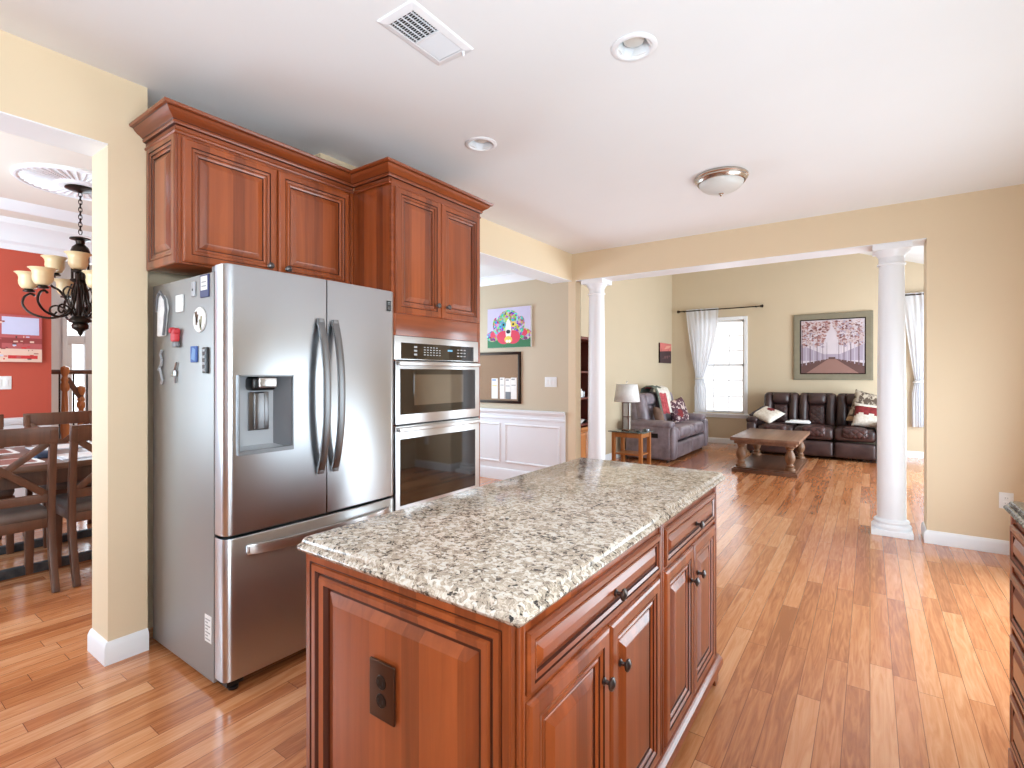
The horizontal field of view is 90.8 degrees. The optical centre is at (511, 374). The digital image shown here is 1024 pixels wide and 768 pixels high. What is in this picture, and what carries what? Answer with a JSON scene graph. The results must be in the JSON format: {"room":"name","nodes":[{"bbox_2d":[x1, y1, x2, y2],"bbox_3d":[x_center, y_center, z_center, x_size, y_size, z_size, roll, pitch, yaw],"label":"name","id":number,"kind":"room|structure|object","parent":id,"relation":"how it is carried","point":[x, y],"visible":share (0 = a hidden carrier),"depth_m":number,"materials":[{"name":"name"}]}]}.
{"room":"kitchen","nodes":[
{"label":"kitchen","id":0,"kind":"room"},
{"bbox_2d":[0,248,50,417],"bbox_3d":[-5.234,-0.560,3.769,0.100,2.000,2.695,0,0,35],"label":"wall","id":1,"kind":"structure","parent":0,"point":[30,392],"depth_m":4.68,"materials":[{"name":"red paint"}]},
{"bbox_2d":[0,376,11,388],"bbox_3d":[-4.603,0.075,4.562,0.012,0.120,0.118,0,0,35],"label":"light switch","id":2,"kind":"object","parent":1,"relation":"attached to","point":[5,381],"visible":1,"depth_m":4.58,"materials":[{"name":"white plastic"}]},
{"bbox_2d":[0,314,41,361],"bbox_3d":[-4.688,-0.330,4.420,0.039,0.430,0.850,0,0,35],"label":"canvas","id":3,"kind":"object","parent":1,"relation":"attached to","point":[20,335],"visible":1,"depth_m":4.64,"materials":[{"name":"paint"}]},
{"bbox_2d":[3,417,51,504],"bbox_3d":[-5.215,0.868,3.755,0.148,0.945,2.695,0,0,35],"label":"trim","id":4,"kind":"structure","parent":1,"relation":"attached to","point":[9,423],"depth_m":4.63,"materials":[{"name":"white wood"}]},
{"bbox_2d":[0,197,91,264],"bbox_3d":[-4.717,-1.340,4.080,0.585,0.440,3.800,0,0,35],"label":"trim","id":5,"kind":"structure","parent":1,"relation":"attached to","point":[17,234],"depth_m":4.64,"materials":[{"name":"white wood"}]},
{"bbox_2d":[51,262,91,425],"bbox_3d":[-6.039,-0.160,6.610,0.100,3.000,6.400,0,0,35],"label":"wall","id":6,"kind":"structure","parent":0,"point":[56,324],"depth_m":6.62,"materials":[{"name":"beige paint"}]},
{"bbox_2d":[62,302,91,440],"bbox_3d":[-5.556,0.190,7.249,0.110,2.300,1.400,0,0,35],"label":"door","id":7,"kind":"structure","parent":6,"relation":"in","point":[76,349],"depth_m":6.82,"materials":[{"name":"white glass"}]},
{"bbox_2d":[0,30,571,641],"bbox_3d":[-1.745,-0.030,2.769,0.390,2.740,7.900,0,0,35],"label":"wall","id":8,"kind":"structure","parent":0,"point":[47,96],"depth_m":2.40,"materials":[{"name":"beige paint"}]},
{"bbox_2d":[87,628,148,666],"bbox_3d":[-1.914,1.289,2.455,0.238,0.102,0.175,0,0,35],"label":"baseboard","id":9,"kind":"structure","parent":8,"relation":"attached to","point":[107,653],"depth_m":2.38,"materials":[{"name":"white wood"}]},
{"bbox_2d":[129,97,353,283],"bbox_3d":[-1.361,-0.850,2.705,0.406,0.690,1.027,0,0,35],"label":"upper cabinet","id":10,"kind":"object","parent":8,"relation":"attached to","point":[219,191],"visible":0.91,"depth_m":2.48,"materials":[{"name":"brown wood"}]},
{"bbox_2d":[480,264,511,276],"bbox_3d":[-1.146,-1.310,5.654,2.190,0.100,2.700,0,0,35],"label":"ceiling","id":11,"kind":"structure","parent":0,"point":[485,270],"depth_m":6.18,"materials":[{"name":"white paint"}]},
{"bbox_2d":[0,442,1009,767],"bbox_3d":[-0.518,1.400,5.148,11.600,0.120,13.400,0,0,35],"label":"floor","id":12,"kind":"structure","parent":0,"point":[841,644],"depth_m":2.33,"materials":[{"name":"brown wood"}]},
{"bbox_2d":[0,414,14,554],"bbox_3d":[-4.072,0.834,3.770,0.575,1.024,0.472,0,0,35],"label":"dining chair","id":13,"kind":"object","parent":12,"relation":"on","point":[4,494],"visible":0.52,"depth_m":3.77,"materials":[{"name":"brown wood"}]},
{"bbox_2d":[0,426,59,592],"bbox_3d":[-3.150,0.834,3.091,0.575,1.024,0.472,0,0,35],"label":"dining chair","id":14,"kind":"object","parent":12,"relation":"on","point":[25,514],"visible":1,"depth_m":3.10,"materials":[{"name":"brown wood"}]},
{"bbox_2d":[0,441,91,580],"bbox_3d":[-3.439,0.960,3.725,1.240,0.760,2.200,0,0,35],"label":"dining table","id":15,"kind":"object","parent":12,"relation":"on","point":[35,473],"visible":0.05,"depth_m":3.42,"materials":[{"name":"brown wood"}]},
{"bbox_2d":[0,449,19,454],"bbox_3d":[-3.891,0.577,3.641,0.320,0.006,0.440,0,0,35],"label":"place mat","id":16,"kind":"object","parent":15,"relation":"on","point":[2,451],"visible":1,"depth_m":3.76,"materials":[{"name":"white fabric"}]},
{"bbox_2d":[0,458,44,466],"bbox_3d":[-3.353,0.577,3.259,0.320,0.006,0.440,0,0,35],"label":"place mat","id":17,"kind":"object","parent":15,"relation":"on","point":[5,462],"visible":0.6,"depth_m":3.33,"materials":[{"name":"white fabric"}]},
{"bbox_2d":[33,450,47,458],"bbox_3d":[-3.284,0.560,3.529,0.120,0.056,0.100,0,0,35],"label":"napkin","id":18,"kind":"object","parent":15,"relation":"on","point":[44,454],"visible":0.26,"depth_m":3.49,"materials":[{"name":"blue fabric"}]},
{"bbox_2d":[25,442,91,449],"bbox_3d":[-3.584,0.577,4.073,0.320,0.006,0.440,0,0,35],"label":"place mat","id":19,"kind":"object","parent":15,"relation":"on","point":[60,446],"visible":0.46,"depth_m":3.98,"materials":[{"name":"white fabric"}]},
{"bbox_2d":[57,451,91,459],"bbox_3d":[-3.046,0.577,3.692,0.320,0.006,0.440,0,0,35],"label":"place mat","id":20,"kind":"object","parent":15,"relation":"on","point":[86,454],"visible":0.25,"depth_m":3.58,"materials":[{"name":"white fabric"}]},
{"bbox_2d":[22,411,91,547],"bbox_3d":[-3.704,0.834,4.220,0.575,1.024,0.472,0,0,35],"label":"dining chair","id":21,"kind":"object","parent":12,"relation":"on","point":[30,420],"visible":0.23,"depth_m":4.26,"materials":[{"name":"brown wood"}]},
{"bbox_2d":[51,366,91,442],"bbox_3d":[-4.742,0.620,5.875,0.132,1.440,1.200,0,0,35],"label":"stair railing","id":22,"kind":"object","parent":12,"relation":"on","point":[66,383],"visible":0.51,"depth_m":5.58,"materials":[{"name":"brown wood"}]},
{"bbox_2d":[56,424,91,587],"bbox_3d":[-2.846,0.834,3.519,0.575,1.024,0.472,0,0,35],"label":"dining chair","id":23,"kind":"object","parent":12,"relation":"on","point":[75,505],"visible":0.34,"depth_m":3.25,"materials":[{"name":"brown wood"}]},
{"bbox_2d":[153,263,392,690],"bbox_3d":[-1.181,0.437,2.637,0.814,1.802,0.918,0,0,35],"label":"refrigerator","id":24,"kind":"object","parent":12,"relation":"on","point":[286,438],"visible":0.94,"depth_m":2.29,"materials":[{"name":"silver metal"}]},
{"bbox_2d":[157,350,163,383],"bbox_3d":[-1.691,-0.036,2.428,0.058,0.167,0.012,0,0,35],"label":"magnet","id":25,"kind":"object","parent":24,"relation":"attached to","point":[161,351],"visible":1,"depth_m":2.42,"materials":[{"name":"grey plastic"}]},
{"bbox_2d":[155,291,168,336],"bbox_3d":[-1.663,-0.289,2.398,0.111,0.216,0.031,0,0,35],"label":"oven mitt","id":26,"kind":"object","parent":24,"relation":"attached to","point":[162,307],"visible":1,"depth_m":2.39,"materials":[{"name":"white fabric"}]},
{"bbox_2d":[168,327,179,347],"bbox_3d":[-1.551,-0.171,2.319,0.070,0.094,0.030,0,0,35],"label":"magnet","id":27,"kind":"object","parent":24,"relation":"attached to","point":[174,332],"visible":1,"depth_m":2.31},
{"bbox_2d":[170,362,177,382],"bbox_3d":[-1.566,-0.009,2.341,0.063,0.098,0.012,0,0,35],"label":"magnet","id":28,"kind":"object","parent":24,"relation":"attached to","point":[174,372],"visible":1,"depth_m":2.33,"materials":[{"name":"silver metal"}]},
{"bbox_2d":[176,294,183,311],"bbox_3d":[-1.521,-0.325,2.311,0.068,0.078,0.010,0,0,35],"label":"magnet","id":29,"kind":"object","parent":24,"relation":"attached to","point":[179,298],"visible":1,"depth_m":2.30,"materials":[{"name":"white plastic"}]},
{"bbox_2d":[191,281,195,296],"bbox_3d":[-1.411,-0.378,2.235,0.040,0.066,0.007,0,0,35],"label":"magnet","id":30,"kind":"object","parent":24,"relation":"attached to","point":[193,284],"visible":1,"depth_m":2.23,"materials":[{"name":"grey plastic"}]},
{"bbox_2d":[190,346,197,361],"bbox_3d":[-1.403,-0.089,2.228,0.060,0.072,0.009,0,0,35],"label":"magnet","id":31,"kind":"object","parent":24,"relation":"attached to","point":[193,349],"visible":1,"depth_m":2.22},
{"bbox_2d":[191,347,194,360],"bbox_3d":[-1.405,-0.089,2.225,0.040,0.060,0.001,0,0,35],"label":"print","id":32,"kind":"object","parent":31,"relation":"attached to","point":[192,348],"depth_m":2.23},
{"bbox_2d":[193,307,205,332],"bbox_3d":[-1.361,-0.239,2.199,0.112,0.112,0.008,0,0,35],"label":"round magnet","id":33,"kind":"object","parent":24,"relation":"attached to","point":[199,318],"visible":1,"depth_m":2.19,"materials":[{"name":"white plastic"}]},
{"bbox_2d":[194,311,201,329],"bbox_3d":[-1.366,-0.234,2.198,0.073,0.083,0.001,0,0,35],"label":"print","id":34,"kind":"object","parent":33,"relation":"attached to","point":[197,314],"depth_m":2.20},
{"bbox_2d":[200,274,208,297],"bbox_3d":[-1.322,-0.381,2.172,0.078,0.098,0.007,0,0,35],"label":"magnet","id":35,"kind":"object","parent":24,"relation":"attached to","point":[204,279],"visible":1,"depth_m":2.17,"materials":[{"name":"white paper"}]},
{"bbox_2d":[201,275,206,290],"bbox_3d":[-1.324,-0.393,2.170,0.060,0.060,0.002,0,0,35],"label":"print","id":36,"kind":"object","parent":35,"relation":"attached to","point":[203,277],"depth_m":2.17,"materials":[{"name":"white paper"}]},
{"bbox_2d":[202,347,208,372],"bbox_3d":[-1.313,-0.061,2.159,0.042,0.112,0.017,0,0,35],"label":"magnet","id":37,"kind":"object","parent":24,"relation":"attached to","point":[205,350],"visible":1,"depth_m":2.15,"materials":[{"name":"black plastic"}]},
{"bbox_2d":[202,349,204,370],"bbox_3d":[-1.316,-0.061,2.155,0.020,0.096,0.006,0,0,35],"label":"print","id":38,"kind":"object","parent":37,"relation":"attached to","point":[203,350],"depth_m":2.15,"materials":[{"name":"grey plastic"}]},
{"bbox_2d":[349,157,493,486],"bbox_3d":[-0.700,0.074,3.355,0.728,2.531,0.951,0,0,35],"label":"tall cabinet","id":39,"kind":"object","parent":12,"relation":"on","point":[416,234],"visible":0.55,"depth_m":3.03,"materials":[{"name":"brown wood"}]},
{"bbox_2d":[392,335,479,511],"bbox_3d":[-0.670,0.309,3.318,0.619,1.062,0.757,0,0,35],"label":"wall oven","id":40,"kind":"object","parent":39,"relation":"in","point":[436,421],"visible":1,"depth_m":3.10,"materials":[{"name":"silver metal"}]},
{"bbox_2d":[306,486,722,767],"bbox_3d":[0.188,0.902,1.770,0.720,0.876,1.584,0,0,35],"label":"kitchen island","id":41,"kind":"object","parent":12,"relation":"on","point":[617,672],"visible":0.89,"depth_m":1.21,"materials":[{"name":"brown wood"}]},
{"bbox_2d":[376,693,385,708],"bbox_3d":[-0.297,0.741,1.145,0.033,0.033,0.004,0,0,35],"label":"socket","id":42,"kind":"object","parent":41,"relation":"attached to","point":[380,697],"depth_m":1.14,"materials":[{"name":"brown plastic"}]},
{"bbox_2d":[376,675,385,689],"bbox_3d":[-0.297,0.699,1.145,0.033,0.033,0.004,0,0,35],"label":"socket","id":43,"kind":"object","parent":41,"relation":"attached to","point":[380,679],"depth_m":1.14,"materials":[{"name":"brown plastic"}]},
{"bbox_2d":[370,656,395,726],"bbox_3d":[-0.295,0.720,1.149,0.084,0.132,0.007,0,0,35],"label":"outlet plate","id":44,"kind":"object","parent":41,"relation":"attached to","point":[382,668],"depth_m":1.14,"materials":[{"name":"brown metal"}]},
{"bbox_2d":[297,457,725,627],"bbox_3d":[0.183,0.444,1.759,0.716,0.040,1.589,0,0,35],"label":"island countertop","id":45,"kind":"structure","parent":41,"relation":"on","point":[506,551],"depth_m":1.35,"materials":[{"name":"beige stone"}]},
{"bbox_2d":[581,336,587,457],"bbox_3d":[0.885,0.427,6.703,0.350,1.825,0.800,0,0,35],"label":"bookcase","id":46,"kind":"object","parent":12,"relation":"on","point":[584,340],"visible":0.09,"depth_m":7.04,"materials":[{"name":"brown wood"}]},
{"bbox_2d":[581,278,611,459],"bbox_3d":[0.981,0.128,5.853,0.280,2.424,0.280,0,0,35],"label":"column","id":47,"kind":"structure","parent":12,"relation":"on","point":[596,335],"depth_m":5.77,"materials":[{"name":"white paint"}]},
{"bbox_2d":[608,428,653,464],"bbox_3d":[1.718,1.073,7.265,0.540,0.533,0.420,0,0,35],"label":"end table","id":48,"kind":"object","parent":12,"relation":"on","point":[642,434],"visible":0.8,"depth_m":7.22,"materials":[{"name":"brown wood"}]},
{"bbox_2d":[614,381,639,430],"bbox_3d":[1.657,0.449,7.283,0.370,0.715,0.370,0,0,35],"label":"table lamp","id":49,"kind":"object","parent":48,"relation":"on","point":[626,393],"visible":1,"depth_m":7.19,"materials":[{"name":"white fabric"}]},
{"bbox_2d":[615,450,647,455],"bbox_3d":[1.718,1.130,7.265,0.400,0.020,0.320,0,0,35],"label":"shelf","id":50,"kind":"object","parent":48,"relation":"attached to","point":[623,452],"depth_m":7.22,"materials":[{"name":"brown wood"}]},
{"bbox_2d":[626,392,707,462],"bbox_3d":[2.670,0.822,8.637,0.865,1.035,2.000,0,0,35],"label":"reclining loveseat","id":51,"kind":"object","parent":12,"relation":"on","point":[670,440],"visible":0.79,"depth_m":8.00,"materials":[{"name":"leather"}]},
{"bbox_2d":[631,392,659,419],"bbox_3d":[2.234,0.615,8.461,0.358,0.617,0.782,0,0,35],"label":"cushion","id":52,"kind":"object","parent":51,"relation":"on","point":[643,409],"depth_m":8.17,"materials":[{"name":"leather"}]},
{"bbox_2d":[640,385,672,413],"bbox_3d":[2.510,0.427,8.719,0.405,0.493,0.651,0,0,35],"label":"throw blanket","id":53,"kind":"object","parent":51,"relation":"on","point":[663,394],"visible":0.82,"depth_m":8.61,"materials":[{"name":"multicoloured fabric"}]},
{"bbox_2d":[653,407,664,420],"bbox_3d":[2.389,0.680,8.211,0.171,0.337,0.368,0,0,26],"label":"throw pillow","id":54,"kind":"object","parent":51,"relation":"on","point":[657,412],"visible":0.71,"depth_m":8.09,"materials":[{"name":"brown fabric"}]},
{"bbox_2d":[649,392,673,420],"bbox_3d":[2.691,0.615,9.106,0.358,0.617,0.782,0,0,35],"label":"cushion","id":55,"kind":"object","parent":51,"relation":"on","point":[667,417],"depth_m":9.00,"materials":[{"name":"fabric"}]},
{"bbox_2d":[670,397,688,421],"bbox_3d":[2.942,0.640,8.922,0.536,0.487,0.207,0,0,-43],"label":"throw pillow","id":56,"kind":"object","parent":51,"relation":"on","point":[680,413],"visible":0.89,"depth_m":8.82,"materials":[{"name":"fabric"}]},
{"bbox_2d":[677,429,690,439],"bbox_3d":[2.496,0.940,8.276,0.660,0.226,0.784,0,0,35],"label":"seat cushion","id":57,"kind":"object","parent":51,"relation":"on","point":[682,433],"depth_m":8.00,"materials":[{"name":"leather"}]},
{"bbox_2d":[675,423,703,435],"bbox_3d":[2.953,0.940,8.920,0.660,0.226,0.784,0,0,35],"label":"seat cushion","id":58,"kind":"object","parent":51,"relation":"on","point":[697,429],"depth_m":8.62,"materials":[{"name":"leather"}]},
{"bbox_2d":[730,428,809,477],"bbox_3d":[3.780,1.103,7.347,0.840,0.475,1.440,0,0,35],"label":"coffee table","id":59,"kind":"object","parent":12,"relation":"on","point":[789,465],"visible":1,"depth_m":6.99,"materials":[{"name":"brown wood"}]},
{"bbox_2d":[732,454,807,477],"bbox_3d":[3.780,1.307,7.347,0.800,0.066,1.440,0,0,35],"label":"shelf","id":60,"kind":"object","parent":59,"relation":"attached to","point":[773,465],"depth_m":6.99,"materials":[{"name":"brown wood"}]},
{"bbox_2d":[746,392,876,460],"bbox_3d":[5.061,0.827,8.415,1.994,1.026,0.993,0,0,35],"label":"reclining sofa","id":61,"kind":"object","parent":12,"relation":"on","point":[825,411],"visible":0.71,"depth_m":8.34,"materials":[{"name":"brown leather"}]},
{"bbox_2d":[749,406,784,423],"bbox_3d":[4.348,0.680,8.624,0.322,0.270,0.485,0,0,-21],"label":"throw pillow","id":62,"kind":"object","parent":61,"relation":"on","point":[766,414],"visible":0.97,"depth_m":8.54,"materials":[{"name":"beige fabric"}]},
{"bbox_2d":[758,422,796,429],"bbox_3d":[4.538,0.940,8.624,0.542,0.226,0.660,0,0,35],"label":"seat cushion","id":63,"kind":"object","parent":61,"relation":"on","point":[761,425],"depth_m":8.38,"materials":[{"name":"brown leather"}]},
{"bbox_2d":[764,392,798,425],"bbox_3d":[4.798,0.620,8.991,0.542,0.607,0.356,0,0,35],"label":"cushion","id":64,"kind":"object","parent":61,"relation":"on","point":[787,403],"depth_m":8.86,"materials":[{"name":"brown leather"}]},
{"bbox_2d":[785,419,810,423],"bbox_3d":[4.764,0.787,8.415,0.360,0.053,0.200,0,0,35],"label":"folded cloth","id":65,"kind":"object","parent":61,"relation":"on","point":[791,420],"visible":1,"depth_m":8.35,"materials":[{"name":"white fabric"}]},
{"bbox_2d":[794,424,834,439],"bbox_3d":[4.985,0.940,8.307,0.542,0.226,0.660,0,0,35],"label":"seat cushion","id":66,"kind":"object","parent":61,"relation":"on","point":[817,431],"depth_m":8.01,"materials":[{"name":"brown leather"}]},
{"bbox_2d":[799,393,835,426],"bbox_3d":[5.245,0.620,8.674,0.542,0.607,0.356,0,0,35],"label":"cushion","id":67,"kind":"object","parent":61,"relation":"on","point":[818,408],"depth_m":8.57,"materials":[{"name":"brown leather"}]},
{"bbox_2d":[834,426,876,442],"bbox_3d":[5.432,0.940,7.990,0.542,0.226,0.660,0,0,35],"label":"seat cushion","id":68,"kind":"object","parent":61,"relation":"on","point":[861,434],"depth_m":7.72,"materials":[{"name":"brown leather"}]},
{"bbox_2d":[836,393,875,428],"bbox_3d":[5.692,0.620,8.357,0.542,0.607,0.356,0,0,35],"label":"cushion","id":69,"kind":"object","parent":61,"relation":"on","point":[844,401],"depth_m":8.35,"materials":[{"name":"white fabric"}]},
{"bbox_2d":[846,389,876,420],"bbox_3d":[5.615,0.540,8.008,0.542,0.610,0.212,0,0,33],"label":"throw pillow","id":70,"kind":"object","parent":61,"relation":"on","point":[861,397],"visible":0.44,"depth_m":8.03,"materials":[{"name":"fabric"}]},
{"bbox_2d":[851,402,876,428],"bbox_3d":[5.568,0.650,7.820,0.518,0.415,0.191,0,0,40],"label":"throw pillow","id":71,"kind":"object","parent":61,"relation":"on","point":[865,415],"visible":0.62,"depth_m":7.82,"materials":[{"name":"beige fabric"}]},
{"bbox_2d":[871,241,913,539],"bbox_3d":[3.210,0.128,4.272,0.280,2.424,0.280,0,0,35],"label":"column","id":72,"kind":"structure","parent":12,"relation":"on","point":[890,520],"depth_m":4.19,"materials":[{"name":"white paint"}]},
{"bbox_2d":[1008,515,1023,767],"bbox_3d":[1.625,0.902,1.117,0.672,0.875,1.012,0,0,35],"label":"base cabinet","id":73,"kind":"object","parent":12,"relation":"on","point":[1016,531],"visible":0.89,"depth_m":1.60,"materials":[{"name":"brown wood"}]},
{"bbox_2d":[1003,501,1023,527],"bbox_3d":[1.649,0.444,1.100,0.682,0.040,1.042,0,0,35],"label":"countertop","id":74,"kind":"structure","parent":73,"relation":"on","point":[1015,509],"depth_m":1.61,"materials":[{"name":"beige stone"}]},
{"bbox_2d":[0,0,1023,253],"bbox_3d":[-1.378,-1.500,2.681,7.650,0.200,8.180,0,0,35],"label":"ceiling","id":75,"kind":"structure","parent":0,"point":[827,106],"depth_m":2.53,"materials":[{"name":"white paint"}]},
{"bbox_2d":[10,163,91,200],"bbox_3d":[-3.350,-1.462,3.920,0.770,0.035,0.770,0,0,35],"label":"ceiling medallion","id":76,"kind":"object","parent":75,"relation":"attached to","point":[52,178],"visible":0.49,"depth_m":3.74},
{"bbox_2d":[13,184,91,335],"bbox_3d":[-3.350,-0.870,3.920,0.766,1.150,0.686,0,0,32],"label":"chandelier","id":77,"kind":"object","parent":76,"relation":"hanging from","point":[76,289],"visible":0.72,"depth_m":3.85,"materials":[{"name":"brown metal"}]},
{"bbox_2d":[377,0,473,65],"bbox_3d":[-0.350,-1.385,2.083,0.204,0.029,0.356,0,0,35],"label":"ceiling vent","id":78,"kind":"object","parent":75,"relation":"in","point":[411,18],"visible":1,"depth_m":2.06,"materials":[{"name":"white metal"}]},
{"bbox_2d":[465,137,496,151],"bbox_3d":[-0.188,-1.435,3.067,0.192,0.089,0.192,0,0,35],"label":"recessed light","id":79,"kind":"object","parent":75,"relation":"in","point":[480,141],"visible":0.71,"depth_m":3.08,"materials":[{"name":"white metal"}]},
{"bbox_2d":[611,32,656,61],"bbox_3d":[0.522,-1.435,2.159,0.192,0.089,0.192,0,0,35],"label":"recessed light","id":80,"kind":"object","parent":75,"relation":"in","point":[637,38],"visible":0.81,"depth_m":2.17,"materials":[{"name":"white metal"}]},
{"bbox_2d":[694,166,748,195],"bbox_3d":[1.475,-1.327,3.563,0.356,0.144,0.356,0,0,35],"label":"flush ceiling light","id":81,"kind":"object","parent":75,"relation":"attached to","point":[719,181],"visible":1,"depth_m":3.46,"materials":[{"name":"white glass"}]},
{"bbox_2d":[581,275,671,454],"bbox_3d":[1.808,-1.010,8.412,0.120,4.700,5.185,0,0,35],"label":"wall","id":82,"kind":"structure","parent":0,"point":[638,312],"depth_m":8.64,"materials":[{"name":"beige paint"}]},
{"bbox_2d":[659,343,670,362],"bbox_3d":[3.033,-0.420,10.009,0.031,0.390,0.660,0,0,35],"label":"canvas","id":83,"kind":"object","parent":82,"relation":"attached to","point":[664,349],"visible":1,"depth_m":9.94,"materials":[{"name":"red fabric"}]},
{"bbox_2d":[480,184,1023,540],"bbox_3d":[1.395,-0.110,5.556,6.450,2.900,0.280,0,0,35],"label":"wall","id":84,"kind":"structure","parent":0,"point":[973,242],"depth_m":3.98,"materials":[{"name":"beige paint"}]},
{"bbox_2d":[480,352,520,403],"bbox_3d":[-0.255,0.040,6.539,0.890,0.650,0.026,0,0,35],"label":"cork board","id":85,"kind":"object","parent":84,"relation":"attached to","point":[498,365],"visible":0.51,"depth_m":6.48,"materials":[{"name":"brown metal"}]},
{"bbox_2d":[492,378,497,398],"bbox_3d":[-0.223,0.180,6.515,0.100,0.260,0.003,0,0,35],"label":"paper","id":86,"kind":"object","parent":85,"relation":"attached to","point":[494,380],"visible":1,"depth_m":6.51,"materials":[{"name":"white paper"}]},
{"bbox_2d":[500,378,504,398],"bbox_3d":[-0.125,0.175,6.446,0.075,0.270,0.003,0,0,35],"label":"paper","id":87,"kind":"object","parent":85,"relation":"attached to","point":[502,380],"visible":1,"depth_m":6.44,"materials":[{"name":"white paper"}]},
{"bbox_2d":[505,378,510,391],"bbox_3d":[-0.052,0.180,6.394,0.085,0.260,0.003,0,0,35],"label":"paper","id":88,"kind":"object","parent":85,"relation":"attached to","point":[507,380],"visible":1,"depth_m":6.39,"materials":[{"name":"white paper"}]},
{"bbox_2d":[505,392,510,398],"bbox_3d":[-0.050,0.265,6.388,0.080,0.090,0.002,0,0,35],"label":"card","id":89,"kind":"object","parent":85,"relation":"attached to","point":[507,394],"visible":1,"depth_m":6.39,"materials":[{"name":"white paper"}]},
{"bbox_2d":[511,378,516,398],"bbox_3d":[0.022,0.175,6.342,0.090,0.270,0.003,0,0,35],"label":"sheet","id":90,"kind":"object","parent":85,"relation":"attached to","point":[513,380],"visible":1,"depth_m":6.34,"materials":[{"name":"white paper"}]},
{"bbox_2d":[480,273,535,286],"bbox_3d":[-0.408,-1.210,6.608,2.090,0.100,0.090,0,0,35],"label":"trim","id":91,"kind":"structure","parent":84,"relation":"attached to","point":[510,277],"depth_m":6.39,"materials":[{"name":"white paint"}]},
{"bbox_2d":[487,305,531,347],"bbox_3d":[-0.037,-0.593,6.379,0.700,0.505,0.035,0,0,35],"label":"canvas","id":92,"kind":"object","parent":84,"relation":"attached to","point":[510,327],"visible":1,"depth_m":6.35,"materials":[{"name":"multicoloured fabric"}]},
{"bbox_2d":[480,408,565,479],"bbox_3d":[-0.316,0.889,6.568,2.288,0.902,0.048,0,0,35],"label":"wainscoting","id":93,"kind":"structure","parent":84,"relation":"attached to","point":[513,442],"depth_m":6.30,"materials":[{"name":"white wood"}]},
{"bbox_2d":[545,377,556,386],"bbox_3d":[0.462,0.090,6.038,0.165,0.120,0.012,0,0,35],"label":"light switch","id":94,"kind":"object","parent":84,"relation":"attached to","point":[549,381],"visible":1,"depth_m":6.03,"materials":[{"name":"white plastic"}]},
{"bbox_2d":[605,437,1008,554],"bbox_3d":[4.045,1.289,6.683,5.530,0.102,5.218,0,0,35],"label":"baseboard","id":95,"kind":"structure","parent":84,"relation":"attached to","point":[990,545],"depth_m":3.92,"materials":[{"name":"white wood"}]},
{"bbox_2d":[999,492,1013,508],"bbox_3d":[3.679,0.940,3.759,0.080,0.120,0.011,0,0,35],"label":"wall outlet","id":96,"kind":"object","parent":84,"relation":"attached to","point":[1004,498],"visible":0.73,"depth_m":3.76,"materials":[{"name":"white plastic"}]},
{"bbox_2d":[672,253,923,451],"bbox_3d":[5.588,-0.899,8.860,5.530,4.477,0.120,0,0,35],"label":"wall","id":97,"kind":"structure","parent":0,"point":[841,283],"depth_m":9.29,"materials":[{"name":"beige paint"}]},
{"bbox_2d":[677,304,763,312],"bbox_3d":[4.020,-1.270,9.829,1.598,0.060,0.108,0,0,35],"label":"curtain rod","id":98,"kind":"object","parent":97,"relation":"attached to","point":[762,305],"visible":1,"depth_m":9.76,"materials":[{"name":"brown metal"}]},
{"bbox_2d":[686,308,717,411],"bbox_3d":[3.759,-0.280,9.988,0.620,2.040,0.135,0,0,35],"label":"curtain","id":99,"kind":"object","parent":98,"relation":"hanging from","point":[702,325],"visible":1,"depth_m":9.99,"materials":[{"name":"white fabric"}]},
{"bbox_2d":[693,316,748,418],"bbox_3d":[4.090,-0.136,9.880,1.029,1.952,0.170,0,0,35],"label":"window","id":100,"kind":"structure","parent":97,"relation":"in","point":[726,374],"depth_m":9.82,"materials":[{"name":"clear glass"}]},
{"bbox_2d":[794,310,872,379],"bbox_3d":[5.562,-0.487,8.780,1.170,1.165,0.042,0,0,35],"label":"framed landscape","id":101,"kind":"object","parent":97,"relation":"attached to","point":[827,346],"visible":1,"depth_m":8.76,"materials":[{"name":"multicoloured paper"}]},
{"bbox_2d":[801,318,864,372],"bbox_3d":[5.561,-0.487,8.778,0.936,0.929,0.005,0,0,35],"label":"picture","id":102,"kind":"object","parent":101,"relation":"attached to","point":[828,345],"depth_m":8.77,"materials":[{"name":"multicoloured paper"}]},
{"bbox_3d":[6.920,-1.280,7.774,1.628,0.060,0.108,0,0,35],"label":"curtain rod","id":103,"kind":"object","parent":97,"relation":"attached to","visible":0},
{"bbox_2d":[905,292,923,426],"bbox_3d":[6.533,-0.235,8.022,0.520,2.150,0.135,0,0,35],"label":"curtain","id":104,"kind":"object","parent":103,"relation":"hanging from","point":[914,304],"visible":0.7,"depth_m":8.06,"materials":[{"name":"white fabric"}]},
{"bbox_2d":[860,246,923,263],"bbox_3d":[4.152,-2.251,6.851,5.750,2.055,5.060,0,0,35],"label":"ceiling","id":105,"kind":"structure","parent":0,"point":[916,255],"depth_m":7.75,"materials":[{"name":"white paint"}]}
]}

